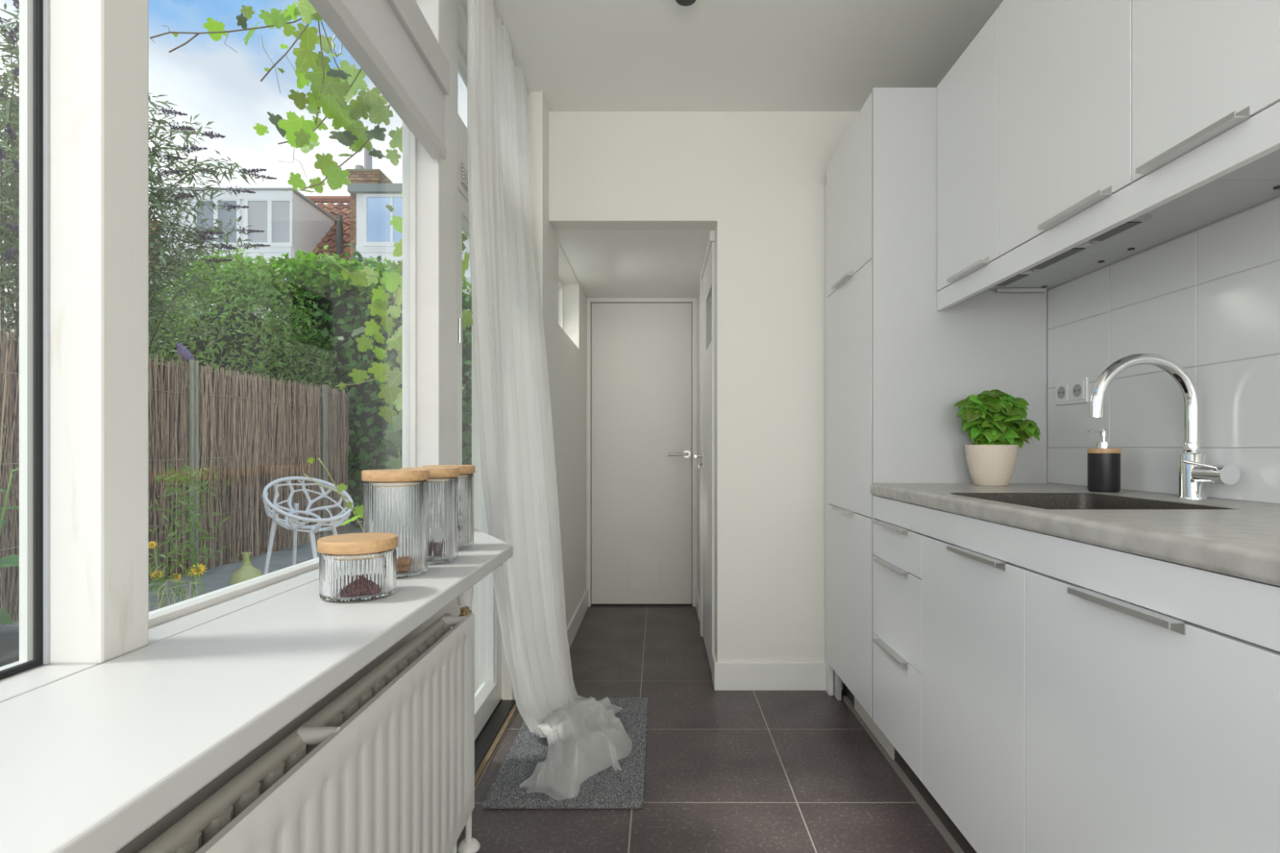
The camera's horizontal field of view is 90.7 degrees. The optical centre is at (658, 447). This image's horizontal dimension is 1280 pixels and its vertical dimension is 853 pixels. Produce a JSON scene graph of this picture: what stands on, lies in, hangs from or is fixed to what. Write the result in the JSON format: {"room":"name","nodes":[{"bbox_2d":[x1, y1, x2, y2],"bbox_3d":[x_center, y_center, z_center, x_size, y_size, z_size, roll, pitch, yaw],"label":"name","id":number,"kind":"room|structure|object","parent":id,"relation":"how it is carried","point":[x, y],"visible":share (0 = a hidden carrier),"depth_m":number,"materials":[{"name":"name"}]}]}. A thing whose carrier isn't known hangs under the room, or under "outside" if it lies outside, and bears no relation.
{"room":"kitchen","nodes":[
{"label":"kitchen","id":0,"kind":"room"},
{"bbox_2d":[115,598,465,852],"bbox_3d":[-0.696,0.683,-0.270,0.128,0.793,4.660,0,0,0],"label":"wall","id":1,"kind":"structure","parent":0,"point":[140,842],"depth_m":1.00,"materials":[{"name":"white paint"}]},
{"bbox_2d":[0,0,49,679],"bbox_3d":[-0.722,-0.408,-0.239,0.043,1.324,1.962,0,0,0],"label":"window","id":2,"kind":"structure","parent":1,"relation":"in","point":[33,15],"depth_m":0.73,"materials":[{"name":"paint"}]},
{"bbox_2d":[49,0,148,663],"bbox_3d":[-0.699,-0.620,0.778,0.088,1.751,0.072,0,0,0],"label":"window frame","id":3,"kind":"structure","parent":1,"relation":"attached to","point":[99,49],"depth_m":0.74,"materials":[{"name":"paint"}]},
{"bbox_2d":[0,567,319,702],"bbox_3d":[-0.713,0.271,-0.270,0.104,0.032,4.660,0,0,0],"label":"trim","id":4,"kind":"structure","parent":1,"relation":"on","point":[16,685],"depth_m":0.89,"materials":[{"name":"grey laminate"}]},
{"bbox_2d":[0,528,512,852],"bbox_3d":[-0.518,0.270,-0.270,0.278,0.031,4.660,0,0,0],"label":"window sill","id":5,"kind":"structure","parent":1,"relation":"on","point":[91,759],"depth_m":0.62,"materials":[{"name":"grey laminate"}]},
{"bbox_2d":[316,532,398,603],"bbox_3d":[-0.514,0.204,1.082,0.126,0.099,0.126,0,0,0],"label":"storage jar","id":6,"kind":"object","parent":5,"relation":"on","point":[354,567],"visible":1,"depth_m":1.03,"materials":[{"name":"clear glass"}]},
{"bbox_2d":[361,469,429,578],"bbox_3d":[-0.527,0.150,1.268,0.126,0.207,0.126,0,0,0],"label":"storage jar","id":7,"kind":"object","parent":5,"relation":"on","point":[395,501],"visible":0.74,"depth_m":1.22,"materials":[{"name":"clear glass"}]},
{"bbox_2d":[400,466,459,564],"bbox_3d":[-0.511,0.150,1.412,0.126,0.207,0.126,0,0,0],"label":"storage jar","id":8,"kind":"object","parent":5,"relation":"on","point":[442,482],"visible":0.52,"depth_m":1.37,"materials":[{"name":"clear glass"}]},
{"bbox_2d":[422,464,475,550],"bbox_3d":[-0.527,0.150,1.588,0.126,0.207,0.126,0,0,0],"label":"storage jar","id":9,"kind":"object","parent":5,"relation":"on","point":[465,479],"visible":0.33,"depth_m":1.56,"materials":[{"name":"clear glass"}]},
{"bbox_2d":[148,121,416,627],"bbox_3d":[-0.738,-0.407,1.347,0.036,1.326,1.066,0,0,0],"label":"window","id":10,"kind":"structure","parent":1,"relation":"in","point":[170,612],"depth_m":1.87,"materials":[{"name":"paint"}]},
{"bbox_2d":[137,586,479,852],"bbox_3d":[-0.553,0.698,0.695,0.146,0.765,2.070,0,0,0],"label":"radiator","id":11,"kind":"object","parent":1,"relation":"attached to","point":[387,766],"visible":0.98,"depth_m":1.09,"materials":[{"name":"white metal"}]},
{"bbox_2d":[308,0,449,159],"bbox_3d":[-0.643,-0.968,1.304,0.061,0.313,1.097,0,0,0],"label":"blind","id":12,"kind":"object","parent":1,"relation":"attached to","point":[393,42],"visible":1,"depth_m":1.53,"materials":[{"name":"grey metal"}]},
{"bbox_2d":[402,0,457,467],"bbox_3d":[-0.710,-0.207,1.972,0.110,2.575,0.183,0,0,0],"label":"window frame","id":13,"kind":"structure","parent":1,"relation":"attached to","point":[437,180],"depth_m":1.88,"materials":[{"name":"paint"}]},
{"bbox_2d":[461,162,467,191],"bbox_3d":[-0.650,-0.907,2.150,0.010,0.065,0.120,0,0,0],"label":"air vent","id":14,"kind":"object","parent":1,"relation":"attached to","point":[464,170],"visible":0.39,"depth_m":2.10,"materials":[{"name":"grey plastic"}]},
{"bbox_2d":[457,190,502,741],"bbox_3d":[-0.682,0.104,2.364,0.076,1.908,0.602,0,0,0],"label":"door","id":15,"kind":"structure","parent":1,"relation":"in","point":[486,698],"depth_m":2.50,"materials":[{"name":"white paint"}]},
{"bbox_2d":[471,91,586,700],"bbox_3d":[-0.645,-0.207,3.530,0.310,2.575,1.740,0,0,0],"label":"wall","id":16,"kind":"structure","parent":0,"point":[566,348],"depth_m":3.14,"materials":[{"name":"white paint"}]},
{"bbox_2d":[457,42,466,84],"bbox_3d":[-0.738,-1.272,2.361,0.036,0.365,0.597,0,0,0],"label":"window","id":17,"kind":"structure","parent":16,"relation":"in","point":[462,60],"depth_m":2.35,"materials":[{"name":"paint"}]},
{"bbox_2d":[457,0,467,58],"bbox_3d":[-0.710,-1.485,0.050,0.110,0.060,5.300,0,0,0],"label":"trim","id":18,"kind":"structure","parent":16,"relation":"attached to","point":[462,10],"depth_m":2.19,"materials":[{"name":"paint"}]},
{"bbox_2d":[457,114,467,201],"bbox_3d":[-0.710,-1.002,0.050,0.110,0.305,5.300,0,0,0],"label":"trim","id":19,"kind":"structure","parent":16,"relation":"attached to","point":[462,129],"depth_m":2.10,"materials":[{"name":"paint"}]},
{"bbox_2d":[474,698,515,774],"bbox_3d":[-0.661,1.070,2.361,0.118,0.024,0.597,0,0,0],"label":"trim","id":20,"kind":"structure","parent":16,"relation":"attached to","point":[484,740],"depth_m":2.37,"materials":[{"name":"grey"}]},
{"bbox_2d":[474,702,517,788],"bbox_3d":[-0.592,1.075,2.330,0.018,0.014,0.660,0,0,0],"label":"trim","id":21,"kind":"structure","parent":16,"relation":"attached to","point":[492,748],"depth_m":2.26,"materials":[{"name":"brown wood"}]},
{"bbox_2d":[558,276,563,329],"bbox_3d":[-0.600,-0.797,3.475,0.030,0.395,0.790,0,0,0],"label":"window","id":22,"kind":"structure","parent":16,"relation":"in","point":[560,283],"depth_m":3.83,"materials":[{"name":"white paint"}]},
{"bbox_2d":[566,588,588,649],"bbox_3d":[-0.483,1.019,3.470,0.013,0.122,1.620,0,0,0],"label":"baseboard","id":23,"kind":"structure","parent":16,"relation":"attached to","point":[576,620],"depth_m":3.70,"materials":[{"name":"white paint"}]},
{"bbox_2d":[553,230,711,297],"bbox_3d":[-0.115,-1.074,3.638,0.750,0.132,1.405,0,0,0],"label":"ceiling","id":24,"kind":"structure","parent":0,"point":[605,264],"depth_m":3.44,"materials":[{"name":"white paint"}]},
{"bbox_2d":[586,297,697,606],"bbox_3d":[-0.115,0.035,4.287,0.750,2.090,0.107,0,0,0],"label":"door","id":25,"kind":"structure","parent":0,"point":[638,350],"depth_m":4.29,"materials":[{"name":"white paint"}]},
{"bbox_2d":[691,303,692,603],"bbox_3d":[-0.115,-0.070,4.390,1.150,2.300,0.100,0,0,0],"label":"wall","id":26,"kind":"structure","parent":0,"point":[691,304],"depth_m":4.34,"materials":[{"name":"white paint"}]},
{"bbox_2d":[548,111,859,689],"bbox_3d":[0.480,-0.207,2.875,1.940,2.575,0.120,0,0,0],"label":"wall","id":27,"kind":"structure","parent":0,"point":[757,180],"depth_m":2.81,"materials":[{"name":"white paint"}]},
{"bbox_2d":[711,653,826,690],"bbox_3d":[0.518,1.019,2.868,0.544,0.122,0.134,0,0,0],"label":"baseboard","id":28,"kind":"structure","parent":27,"relation":"attached to","point":[726,676],"depth_m":2.80,"materials":[{"name":"white paint"}]},
{"bbox_2d":[457,605,954,852],"bbox_3d":[0.350,1.130,0.850,2.200,0.100,7.100,0,0,0],"label":"floor","id":29,"kind":"structure","parent":0,"point":[726,771],"depth_m":2.09,"materials":[{"name":"grey tile"}]},
{"bbox_2d":[482,697,648,808],"bbox_3d":[-0.287,1.071,2.288,0.486,0.016,0.817,0,0,0],"label":"door mat","id":30,"kind":"object","parent":29,"relation":"on","point":[607,788],"visible":0.48,"depth_m":2.04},
{"bbox_2d":[873,519,925,781],"bbox_3d":[1.010,0.550,1.950,0.614,0.760,0.393,0,0,0],"label":"base cabinet","id":31,"kind":"object","parent":29,"relation":"on","point":[897,550],"visible":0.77,"depth_m":1.92,"materials":[{"name":"grey laminate"}]},
{"bbox_2d":[843,695,964,852],"bbox_3d":[0.793,1.071,1.678,0.014,0.018,2.044,0,0,0],"label":"seal","id":32,"kind":"object","parent":29,"relation":"attached to","point":[930,813],"visible":1,"depth_m":1.97,"materials":[{"name":"grey"}]},
{"bbox_2d":[843,682,977,852],"bbox_3d":[0.807,1.005,1.700,0.015,0.148,2.089,0,0,0],"label":"plinth","id":33,"kind":"object","parent":29,"relation":"on","point":[957,836],"visible":0.22,"depth_m":1.86,"materials":[{"name":"grey"}]},
{"bbox_2d":[825,87,1046,759],"bbox_3d":[1.010,-0.071,2.477,0.617,2.302,0.674,0,0,0],"label":"tall cabinet","id":34,"kind":"object","parent":29,"relation":"on","point":[897,366],"depth_m":2.15,"materials":[{"name":"grey laminate"}]},
{"bbox_2d":[921,535,1031,852],"bbox_3d":[1.010,0.586,1.504,0.614,0.689,0.494,0,0,0],"label":"base cabinet","id":35,"kind":"object","parent":29,"relation":"on","point":[973,603],"visible":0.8,"depth_m":1.46,"materials":[{"name":"grey laminate"}]},
{"bbox_2d":[1025,570,1279,852],"bbox_3d":[1.010,0.550,0.956,0.614,0.760,0.598,0,0,0],"label":"base cabinet","id":36,"kind":"object","parent":29,"relation":"on","point":[1148,731],"visible":0.82,"depth_m":0.95,"materials":[{"name":"grey laminate"}]},
{"bbox_2d":[870,483,1279,586],"bbox_3d":[1.018,0.143,1.395,0.601,0.040,1.501,0,0,0],"label":"countertop","id":37,"kind":"structure","parent":36,"relation":"on","point":[1242,541],"depth_m":1.07,"materials":[{"name":"stone"}]},
{"bbox_2d":[953,389,1040,486],"bbox_3d":[1.075,-0.031,2.024,0.260,0.308,0.187,0,0,-24],"label":"basil","id":38,"kind":"object","parent":37,"relation":"on","point":[993,419],"visible":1,"depth_m":1.98,"materials":[{"name":"green plant"}]},
{"bbox_2d":[949,493,1233,509],"bbox_3d":[0.958,0.210,1.468,0.386,0.176,0.446,0,0,0],"label":"sink","id":39,"kind":"object","parent":37,"relation":"in","point":[1041,500],"visible":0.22,"depth_m":1.68,"materials":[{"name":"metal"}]},
{"bbox_2d":[1087,428,1120,492],"bbox_3d":[1.226,0.036,1.742,0.077,0.174,0.077,0,0,38],"label":"soap dispenser","id":40,"kind":"object","parent":37,"relation":"on","point":[1104,462],"visible":1,"depth_m":1.72,"materials":[{"name":"black"}]},
{"bbox_2d":[1088,352,1239,499],"bbox_3d":[1.164,-0.051,1.472,0.271,0.348,0.127,0,0,0],"label":"tap","id":41,"kind":"object","parent":37,"relation":"on","point":[1193,472],"visible":1,"depth_m":1.50,"materials":[{"name":"silver metal"}]},
{"bbox_2d":[873,495,1279,652],"bbox_3d":[0.737,0.203,1.401,0.019,0.076,1.491,0,0,0],"label":"panel","id":42,"kind":"object","parent":36,"relation":"attached to","point":[1246,610],"visible":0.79,"depth_m":0.99,"materials":[{"name":"white laminate"}]},
{"bbox_2d":[697,241,715,653],"bbox_3d":[0.320,-0.070,3.667,0.120,2.300,1.465,0,0,0],"label":"wall","id":43,"kind":"structure","parent":0,"point":[698,297],"depth_m":4.09,"materials":[{"name":"white paint"}]},
{"bbox_2d":[695,588,699,620],"bbox_3d":[0.254,1.019,4.105,0.013,0.122,0.350,0,0,0],"label":"baseboard","id":44,"kind":"structure","parent":43,"relation":"attached to","point":[697,597],"depth_m":4.05,"materials":[{"name":"white paint"}]},
{"bbox_2d":[693,230,715,672],"bbox_3d":[0.234,0.036,3.310,0.092,2.088,0.740,0,0,0],"label":"door","id":45,"kind":"structure","parent":43,"relation":"in","point":[706,455],"depth_m":3.30,"materials":[{"name":"white paint"}]},
{"bbox_2d":[457,0,1003,111],"bbox_3d":[0.325,-1.555,0.117,2.250,0.120,5.635,0,0,0],"label":"ceiling","id":46,"kind":"structure","parent":0,"point":[582,55],"depth_m":2.38,"materials":[{"name":"white paint"}]},
{"bbox_2d":[493,0,528,93],"bbox_3d":[-0.560,-1.488,2.178,0.030,0.012,0.955,0,0,0],"label":"track","id":47,"kind":"object","parent":46,"relation":"attached to","point":[496,9],"visible":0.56,"depth_m":2.22,"materials":[{"name":"white metal"}]},
{"bbox_2d":[466,0,631,800],"bbox_3d":[-0.344,-0.211,2.274,0.501,2.538,0.792,0,0,0],"label":"sheer curtain","id":48,"kind":"object","parent":47,"relation":"hanging from","point":[584,736],"visible":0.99,"depth_m":2.20,"materials":[{"name":"white fabric"}]},
{"bbox_2d":[675,0,696,5],"bbox_3d":[0.088,-1.476,2.060,0.090,0.037,0.090,0,0,0],"label":"recessed light","id":49,"kind":"object","parent":46,"relation":"in","point":[682,2],"visible":1,"depth_m":2.07,"materials":[{"name":"grey metal"}]},
{"bbox_2d":[964,444,1018,486],"bbox_3d":[1.066,0.058,2.028,0.153,0.130,0.153,0,0,0],"label":"pot","id":50,"kind":"object","parent":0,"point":[990,465],"depth_m":1.97,"materials":[{"name":"beige ceramic"}]},
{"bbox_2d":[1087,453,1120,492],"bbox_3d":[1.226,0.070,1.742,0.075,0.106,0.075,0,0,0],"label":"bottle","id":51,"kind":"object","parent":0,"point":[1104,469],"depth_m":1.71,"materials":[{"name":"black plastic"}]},
{"bbox_2d":[1046,195,1279,505],"bbox_3d":[1.385,-0.207,0.107,0.131,2.575,5.415,0,0,0],"label":"wall","id":52,"kind":"structure","parent":0,"point":[1206,300],"depth_m":1.61,"materials":[{"name":"grey tile"}]},
{"bbox_2d":[937,7,1133,292],"bbox_3d":[1.117,-0.872,1.952,0.401,0.703,0.388,0,0,0],"label":"upper cabinet","id":53,"kind":"object","parent":52,"relation":"attached to","point":[968,95],"depth_m":1.92,"materials":[{"name":"grey laminate"}]},
{"bbox_2d":[991,214,1151,287],"bbox_3d":[1.100,-0.527,1.761,0.064,0.014,0.618,0,0,0],"label":"hood","id":54,"kind":"object","parent":53,"relation":"attached to","point":[1141,219],"visible":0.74,"depth_m":1.67,"materials":[{"name":"grey metal"}]},
{"bbox_2d":[1020,270,1033,274],"bbox_3d":[1.100,-0.522,1.888,0.034,0.004,0.034,0,0,45],"label":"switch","id":55,"kind":"object","parent":54,"relation":"attached to","point":[1028,272],"depth_m":1.88,"materials":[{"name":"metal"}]},
{"bbox_2d":[1076,242,1093,247],"bbox_3d":[1.100,-0.522,1.632,0.034,0.004,0.034,0,0,45],"label":"switch","id":56,"kind":"object","parent":54,"relation":"attached to","point":[1086,244],"depth_m":1.63,"materials":[{"name":"metal"}]},
{"bbox_2d":[1055,376,1088,405],"bbox_3d":[1.312,-0.176,2.015,0.013,0.079,0.154,0,0,0],"label":"wall socket","id":57,"kind":"object","parent":52,"relation":"attached to","point":[1073,391],"visible":1,"depth_m":2.00,"materials":[{"name":"white plastic"}]},
{"bbox_2d":[999,0,1279,256],"bbox_3d":[1.117,-0.875,1.510,0.401,0.698,0.492,0,0,0],"label":"upper cabinet","id":58,"kind":"object","parent":52,"relation":"attached to","point":[1065,66],"depth_m":1.48,"materials":[{"name":"white laminate"},{"name":"brushed steel"}]},
{"bbox_2d":[1132,0,1279,181],"bbox_3d":[1.117,-0.875,0.963,0.401,0.698,0.598,0,0,0],"label":"upper cabinet","id":59,"kind":"object","parent":52,"relation":"attached to","point":[1202,69],"visible":0.83,"depth_m":1.11,"materials":[{"name":"white laminate"},{"name":"brushed steel"}]},
{"bbox_2d":[937,101,1279,311],"bbox_3d":[0.953,-0.494,1.405,0.019,0.064,1.483,0,0,0],"label":"valance board","id":60,"kind":"object","parent":59,"relation":"attached to","point":[1258,136],"visible":1,"depth_m":1.24,"materials":[{"name":"white laminate"}]},
{"label":"outside","id":61,"kind":"structure","parent":0,"visible":0},
{"bbox_2d":[149,0,402,193],"bbox_3d":[-1.102,-1.104,1.923,0.729,0.773,0.347,0,0,0],"label":"vine","id":62,"kind":"object","parent":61,"point":[331,90],"visible":0.88,"depth_m":1.92,"materials":[{"name":"green plant"}]},
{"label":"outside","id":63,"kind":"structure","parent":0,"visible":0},
{"bbox_2d":[302,191,472,530],"bbox_3d":[-1.006,-0.361,2.264,0.587,1.692,0.683,0,0,4],"label":"vine","id":64,"kind":"object","parent":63,"point":[392,394],"visible":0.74,"depth_m":2.43,"materials":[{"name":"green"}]},
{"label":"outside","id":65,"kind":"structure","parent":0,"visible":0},
{"bbox_2d":[0,517,363,626],"bbox_3d":[-8.000,1.245,16.000,44.000,0.270,48.000,0,0,0],"label":"ground","id":66,"kind":"structure","parent":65,"point":[217,578],"depth_m":5.74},
{"bbox_2d":[0,626,18,666],"bbox_3d":[-2.275,0.845,1.800,0.950,0.530,0.500,0,0,0],"label":"planter box","id":67,"kind":"object","parent":66,"relation":"on","point":[9,636],"visible":0.02,"depth_m":1.85,"materials":[{"name":"grey concrete"}]},
{"bbox_2d":[0,467,18,624],"bbox_3d":[-2.212,0.425,1.813,0.882,1.266,0.817,0,0,0],"label":"leafy plant","id":68,"kind":"object","parent":67,"relation":"in","point":[11,560],"visible":0.47,"depth_m":1.88,"materials":[{"name":"green plant"}]},
{"bbox_2d":[0,0,276,364],"bbox_3d":[-5.002,-1.129,5.199,2.482,4.424,2.694,0,0,9],"label":"tree","id":69,"kind":"object","parent":66,"relation":"on","point":[9,228],"visible":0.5,"depth_m":5.54,"materials":[{"name":"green plant"}]},
{"bbox_2d":[0,328,349,626],"bbox_3d":[-4.088,0.159,4.731,0.125,1.902,7.233,0,0,0],"label":"fence","id":70,"kind":"object","parent":66,"relation":"on","point":[258,433],"visible":0.62,"depth_m":5.94,"materials":[{"name":"brown wood"}]},
{"bbox_2d":[174,342,199,365],"bbox_3d":[-4.080,-0.801,5.460,0.094,0.173,0.270,0,0,0],"label":"bird","id":71,"kind":"object","parent":70,"relation":"on","point":[185,354],"visible":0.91,"depth_m":5.40},
{"bbox_2d":[148,577,202,612],"bbox_3d":[-1.516,0.763,2.013,0.296,0.694,0.206,0,0,0],"label":"dry grass","id":72,"kind":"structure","parent":66,"relation":"on","point":[162,592],"depth_m":2.00,"materials":[{"name":"beige plant"}]},
{"bbox_2d":[5,244,346,392],"bbox_3d":[-6.257,-0.610,8.284,4.124,3.851,2.398,0,0,7],"label":"bush","id":73,"kind":"object","parent":66,"relation":"on","point":[249,346],"visible":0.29,"depth_m":7.77,"materials":[{"name":"green plant"}]},
{"bbox_2d":[148,462,250,608],"bbox_3d":[-1.729,0.583,2.245,0.395,1.054,0.345,0,0,0],"label":"plant","id":74,"kind":"object","parent":66,"relation":"on","point":[197,569],"visible":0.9,"depth_m":2.26,"materials":[{"name":"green plant"}]},
{"bbox_2d":[229,551,262,585],"bbox_3d":[-3.130,0.954,4.800,0.216,0.312,0.216,0,0,0],"label":"bottle vase","id":75,"kind":"object","parent":66,"relation":"on","point":[246,571],"visible":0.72,"depth_m":4.75,"materials":[{"name":"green glass"}]},
{"bbox_2d":[262,476,353,575],"bbox_3d":[-2.838,0.681,5.129,0.618,0.869,0.640,0,0,0],"label":"lattice chair","id":76,"kind":"object","parent":66,"relation":"on","point":[287,523],"visible":0.9,"depth_m":5.14,"materials":[{"name":"white plastic"}]},
{"bbox_2d":[148,147,471,344],"bbox_3d":[-7.950,-3.405,19.075,12.900,9.030,6.650,0,0,0],"label":"house","id":77,"kind":"structure","parent":66,"relation":"on","point":[291,220],"depth_m":15.98,"materials":[{"name":"white paint"}]},
{"bbox_2d":[355,164,364,168],"bbox_3d":[-7.912,-7.300,16.700,0.247,0.240,0.260,0,0,0],"label":"chimney pot","id":78,"kind":"object","parent":77,"relation":"on","point":[357,166],"depth_m":16.61,"materials":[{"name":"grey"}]},
{"bbox_2d":[270,243,471,528],"bbox_3d":[-2.009,-0.727,9.175,7.555,4.415,1.974,0,0,0],"label":"ivy hedge","id":79,"kind":"object","parent":66,"relation":"on","point":[368,450],"visible":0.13,"depth_m":8.60,"materials":[{"name":"green plant"}]},
{"bbox_2d":[163,248,471,311],"bbox_3d":[-4.584,-2.257,8.824,4.072,0.996,1.382,0,0,-11],"label":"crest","id":80,"kind":"object","parent":79,"relation":"attached to","point":[294,267],"visible":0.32,"depth_m":8.59,"materials":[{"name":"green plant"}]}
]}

